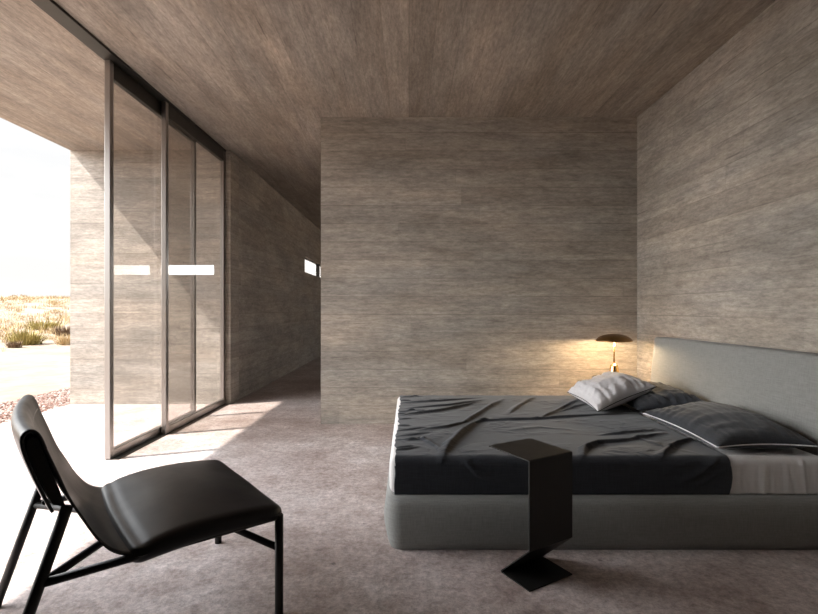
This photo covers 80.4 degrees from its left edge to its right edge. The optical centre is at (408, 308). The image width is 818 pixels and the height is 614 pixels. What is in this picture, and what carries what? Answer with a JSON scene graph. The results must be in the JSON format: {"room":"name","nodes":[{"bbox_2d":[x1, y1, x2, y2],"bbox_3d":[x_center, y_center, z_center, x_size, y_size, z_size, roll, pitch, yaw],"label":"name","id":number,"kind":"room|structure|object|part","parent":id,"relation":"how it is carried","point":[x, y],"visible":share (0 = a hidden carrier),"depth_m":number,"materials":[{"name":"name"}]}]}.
{"room":"bedroom","nodes":[
{"label":"bedroom","id":0,"kind":"room"},
{"bbox_2d":[70,150,238,403],"bbox_3d":[-3.260,-0.290,6.250,2.020,3.420,0.300,0,0,0],"label":"wall","id":1,"kind":"structure","parent":0,"point":[137,173],"depth_m":6.10,"materials":[{"name":"concrete"}]},
{"bbox_2d":[239,158,320,398],"bbox_3d":[-2.310,-0.290,9.850,0.120,3.420,6.900,0,0,0],"label":"wall","id":2,"kind":"structure","parent":0,"point":[280,302],"depth_m":8.04,"materials":[{"name":"concrete"}]},
{"bbox_2d":[305,258,320,276],"bbox_3d":[-2.303,-0.970,11.710,0.085,0.340,2.520,0,0,0],"label":"window","id":3,"kind":"structure","parent":2,"relation":"in","point":[318,266],"depth_m":12.20,"materials":[{"name":"grey"}]},
{"bbox_2d":[0,0,775,229],"bbox_3d":[-0.185,-2.175,5.200,8.170,0.350,16.200,0,0,0],"label":"ceiling","id":4,"kind":"structure","parent":0,"point":[259,77],"depth_m":3.90,"materials":[{"name":"wood"}]},
{"bbox_2d":[31,0,225,151],"bbox_3d":[-2.365,-1.989,3.750,0.120,0.022,4.700,0,0,0],"label":"ceiling track","id":5,"kind":"object","parent":4,"relation":"attached to","point":[50,7],"depth_m":3.62,"materials":[{"name":"grey metal"}]},
{"bbox_2d":[0,356,817,613],"bbox_3d":[-0.335,1.310,5.200,7.870,0.220,15.600,0,0,0],"label":"floor","id":6,"kind":"structure","parent":0,"point":[328,482],"depth_m":2.35,"materials":[{"name":"concrete"}]},
{"bbox_2d":[0,394,282,613],"bbox_3d":[-1.083,0.780,1.921,0.904,0.850,0.792,0,0,-39],"label":"lounge chair","id":7,"kind":"object","parent":6,"relation":"on","point":[144,515],"visible":1,"depth_m":1.81,"materials":[{"name":"black leather"}]},
{"bbox_3d":[-1.584,0.900,2.000,0.221,0.610,0.033,0,0,-39],"label":"leg","id":8,"kind":"part","parent":7,"relation":"part of","materials":[{"name":"black metal"}]},
{"bbox_3d":[-1.341,0.482,1.714,0.105,0.255,0.763,0,0,-39],"label":"panel","id":9,"kind":"part","parent":7,"relation":"part of","materials":[{"name":"black leather"}]},
{"bbox_3d":[-1.115,0.900,1.415,0.221,0.610,0.033,0,0,-39],"label":"leg","id":10,"kind":"part","parent":7,"relation":"part of","materials":[{"name":"black metal"}]},
{"bbox_3d":[-1.268,0.813,2.253,0.744,0.028,0.027,0,0,-39],"label":"rail","id":11,"kind":"part","parent":7,"relation":"part of","materials":[{"name":"black metal"}]},
{"bbox_3d":[-0.799,0.813,1.668,0.744,0.028,0.027,0,0,-39],"label":"rail","id":12,"kind":"part","parent":7,"relation":"part of","materials":[{"name":"black metal"}]},
{"bbox_2d":[101,460,281,562],"bbox_3d":[-0.945,0.789,2.032,0.550,0.109,0.792,0,0,-39],"label":"seat cushion","id":13,"kind":"object","parent":7,"relation":"on","point":[147,514],"depth_m":1.85,"materials":[{"name":"black leather"}]},
{"bbox_3d":[-0.980,1.004,2.485,0.033,0.392,0.033,0,0,0],"label":"leg","id":14,"kind":"part","parent":7,"relation":"part of","materials":[{"name":"black metal"}]},
{"bbox_3d":[-0.510,1.004,1.900,0.033,0.392,0.033,0,0,0],"label":"leg","id":15,"kind":"part","parent":7,"relation":"part of","materials":[{"name":"black metal"}]},
{"bbox_2d":[105,404,224,459],"bbox_3d":[-2.363,1.196,4.975,0.106,0.008,2.250,0,0,0],"label":"floor track","id":16,"kind":"object","parent":6,"relation":"on","point":[159,436],"visible":0.57,"depth_m":4.26,"materials":[{"name":"grey metal"}]},
{"bbox_2d":[104,60,195,458],"bbox_3d":[-2.395,-0.393,4.620,0.046,3.170,1.560,0,0,0],"label":"door","id":17,"kind":"structure","parent":16,"relation":"on","point":[113,74],"depth_m":3.87,"materials":[{"name":"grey metal"}]},
{"bbox_3d":[-2.395,-1.914,4.620,0.046,0.128,1.460,0,0,0],"label":"rail","id":18,"kind":"part","parent":17,"relation":"part of","materials":[{"name":"grey metal"}]},
{"bbox_3d":[-2.395,1.159,4.620,0.046,0.065,1.460,0,0,0],"label":"rail","id":19,"kind":"part","parent":17,"relation":"part of","materials":[{"name":"brown metal"}]},
{"bbox_2d":[161,101,224,433],"bbox_3d":[-2.337,-0.393,5.354,0.046,3.170,1.488,0,0,0],"label":"door","id":20,"kind":"structure","parent":16,"relation":"on","point":[168,113],"depth_m":4.64,"materials":[{"name":"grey metal"}]},
{"bbox_3d":[-2.337,-1.914,5.354,0.046,0.128,1.388,0,0,0],"label":"rail","id":21,"kind":"part","parent":20,"relation":"part of","materials":[{"name":"grey metal"}]},
{"bbox_3d":[-2.337,1.159,5.354,0.046,0.065,1.388,0,0,0],"label":"rail","id":22,"kind":"part","parent":20,"relation":"part of","materials":[{"name":"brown metal"}]},
{"bbox_2d":[489,438,571,591],"bbox_3d":[0.556,0.921,2.231,0.263,0.556,0.266,0,0,-30],"label":"side table","id":23,"kind":"object","parent":6,"relation":"on","point":[550,466],"visible":1,"depth_m":2.14,"materials":[{"name":"black metal"}]},
{"bbox_3d":[0.578,1.110,2.195,0.263,0.168,0.181,0,0,-30],"label":"sloping panel","id":24,"kind":"part","parent":23,"relation":"part of","materials":[{"name":"black metal"}]},
{"bbox_3d":[0.578,1.197,2.194,0.263,0.005,0.180,0,0,-30],"label":"plate","id":25,"kind":"part","parent":23,"relation":"part of","materials":[{"name":"black metal"}]},
{"bbox_3d":[0.622,0.840,2.119,0.263,0.381,0.005,0,0,-30],"label":"upright panel","id":26,"kind":"part","parent":23,"relation":"part of","materials":[{"name":"black metal"}]},
{"bbox_2d":[384,337,817,549],"bbox_3d":[1.103,0.724,3.325,2.463,0.950,1.990,0,0,0],"label":"bed","id":27,"kind":"object","parent":6,"relation":"on","point":[771,503],"visible":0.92,"depth_m":2.41,"materials":[{"name":"grey fabric"}]},
{"bbox_2d":[394,395,732,494],"bbox_3d":[0.789,0.828,3.328,1.741,0.213,1.802,0,0,0],"label":"bedspread","id":28,"kind":"object","parent":27,"relation":"on","point":[442,442],"visible":0.89,"depth_m":2.57,"materials":[{"name":"grey fabric"}]},
{"bbox_2d":[567,371,656,411],"bbox_3d":[1.573,0.623,3.755,0.548,0.237,0.774,0,0,0],"label":"pillow","id":29,"kind":"object","parent":28,"relation":"on","point":[608,390],"visible":0.99,"depth_m":3.59,"materials":[{"name":"grey fabric"}]},
{"bbox_3d":[1.012,0.846,3.328,2.225,0.184,1.765,0,0,0],"label":"mattress","id":30,"kind":"part","parent":27,"relation":"part of","materials":[{"name":"grey fabric"}]},
{"bbox_2d":[627,381,705,410],"bbox_3d":[1.879,0.664,3.744,0.500,0.154,0.831,0,0,0],"label":"pillow","id":31,"kind":"object","parent":27,"relation":"on","point":[663,395],"visible":0.51,"depth_m":3.48,"materials":[{"name":"grey fabric"}]},
{"bbox_2d":[643,401,817,448],"bbox_3d":[1.840,0.661,2.868,0.555,0.159,0.867,0,0,0],"label":"pillow","id":32,"kind":"object","parent":27,"relation":"on","point":[719,425],"visible":1,"depth_m":2.63,"materials":[{"name":"fabric"}]},
{"bbox_3d":[2.235,0.710,3.325,0.200,0.921,1.990,0,0,0],"label":"headboard","id":33,"kind":"part","parent":27,"relation":"part of","materials":[{"name":"grey fabric"}]},
{"bbox_3d":[1.940,0.926,4.650,0.340,0.548,0.340,0,0,0],"label":"bedside table","id":34,"kind":"object","parent":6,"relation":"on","visible":0},
{"bbox_2d":[596,334,632,371],"bbox_3d":[1.962,0.445,4.630,0.332,0.414,0.332,0,0,0],"label":"table lamp","id":35,"kind":"object","parent":34,"relation":"on","point":[619,338],"visible":0.91,"depth_m":4.56,"materials":[{"name":"gold metal"}]},
{"bbox_3d":[1.962,0.414,4.630,0.015,0.275,0.015,0,0,0],"label":"stem","id":36,"kind":"part","parent":35,"relation":"part of","materials":[{"name":"gold metal"}]},
{"bbox_3d":[1.962,0.274,4.630,0.332,0.072,0.332,0,0,0],"label":"lamp shade","id":37,"kind":"part","parent":35,"relation":"part of","materials":[{"name":"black metal"}]},
{"bbox_2d":[321,117,636,423],"bbox_3d":[0.730,-0.400,5.200,3.300,3.200,0.300,0,0,0],"label":"wall","id":38,"kind":"structure","parent":0,"point":[460,255],"depth_m":5.05,"materials":[{"name":"concrete"}]},
{"bbox_2d":[637,0,817,381],"bbox_3d":[2.530,-0.290,1.225,0.300,3.420,8.250,0,0,0],"label":"wall","id":39,"kind":"structure","parent":0,"point":[727,157],"depth_m":3.51,"materials":[{"name":"concrete"}]},
{"label":"outside","id":40,"kind":"structure","parent":0,"visible":0},
{"bbox_2d":[0,295,69,402],"bbox_3d":[0.000,-1.316,3.000,469.385,5.778,469.385,0,0,0],"label":"ground","id":41,"kind":"structure","parent":40,"point":[33,370],"depth_m":13.50,"materials":[{"name":"beige sand"}]},
{"bbox_2d":[4,340,23,347],"bbox_3d":[-14.588,1.292,17.855,0.714,0.340,0.735,0,0,28],"label":"desert shrub","id":42,"kind":"object","parent":41,"relation":"on","point":[15,344],"visible":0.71,"depth_m":17.82,"materials":[{"name":"brown plant"}]},
{"bbox_2d":[0,328,52,345],"bbox_3d":[-15.234,1.065,19.207,1.937,0.758,1.882,0,0,0],"label":"desert shrub","id":43,"kind":"object","parent":41,"relation":"on","point":[25,337],"visible":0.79,"depth_m":18.98,"materials":[{"name":"yellow plant"}]},
{"bbox_2d":[0,294,69,351],"bbox_3d":[-48.091,-0.632,49.212,91.586,4.241,91.771,0,0,0],"label":"dry grass","id":44,"kind":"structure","parent":41,"relation":"on","point":[30,299],"depth_m":33.92,"materials":[{"name":"plant"}]},
{"bbox_2d":[20,317,67,329],"bbox_3d":[-20.023,0.788,26.504,2.256,0.723,2.069,0,0,0],"label":"desert shrub","id":45,"kind":"object","parent":41,"relation":"on","point":[47,323],"visible":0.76,"depth_m":26.20,"materials":[{"name":"beige plant"}]},
{"bbox_2d":[47,325,69,335],"bbox_3d":[-16.628,1.015,23.368,1.460,0.615,1.476,0,0,-39],"label":"desert shrub","id":46,"kind":"object","parent":41,"relation":"on","point":[58,331],"visible":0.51,"depth_m":23.12,"materials":[{"name":"brown plant"}]},
{"bbox_2d":[53,332,69,344],"bbox_3d":[-13.586,1.181,19.304,1.269,0.520,1.354,0,0,0],"label":"desert shrub","id":47,"kind":"object","parent":41,"relation":"on","point":[62,340],"visible":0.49,"depth_m":19.00,"materials":[{"name":"plant"}]},
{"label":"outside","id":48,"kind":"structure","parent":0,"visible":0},
{"bbox_2d":[0,387,69,421],"bbox_3d":[-5.088,1.530,4.950,1.625,0.340,15.100,0,0,0],"label":"gravel strip","id":49,"kind":"object","parent":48,"point":[68,387],"depth_m":7.04,"materials":[{"name":"brown gravel"}]},
{"bbox_2d":[0,388,69,423],"bbox_3d":[-5.089,1.355,6.695,1.568,0.035,6.232,0,0,0],"label":"gravel","id":50,"kind":"object","parent":49,"relation":"on","point":[63,395],"visible":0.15,"depth_m":6.97,"materials":[{"name":"gravel"}]}
]}

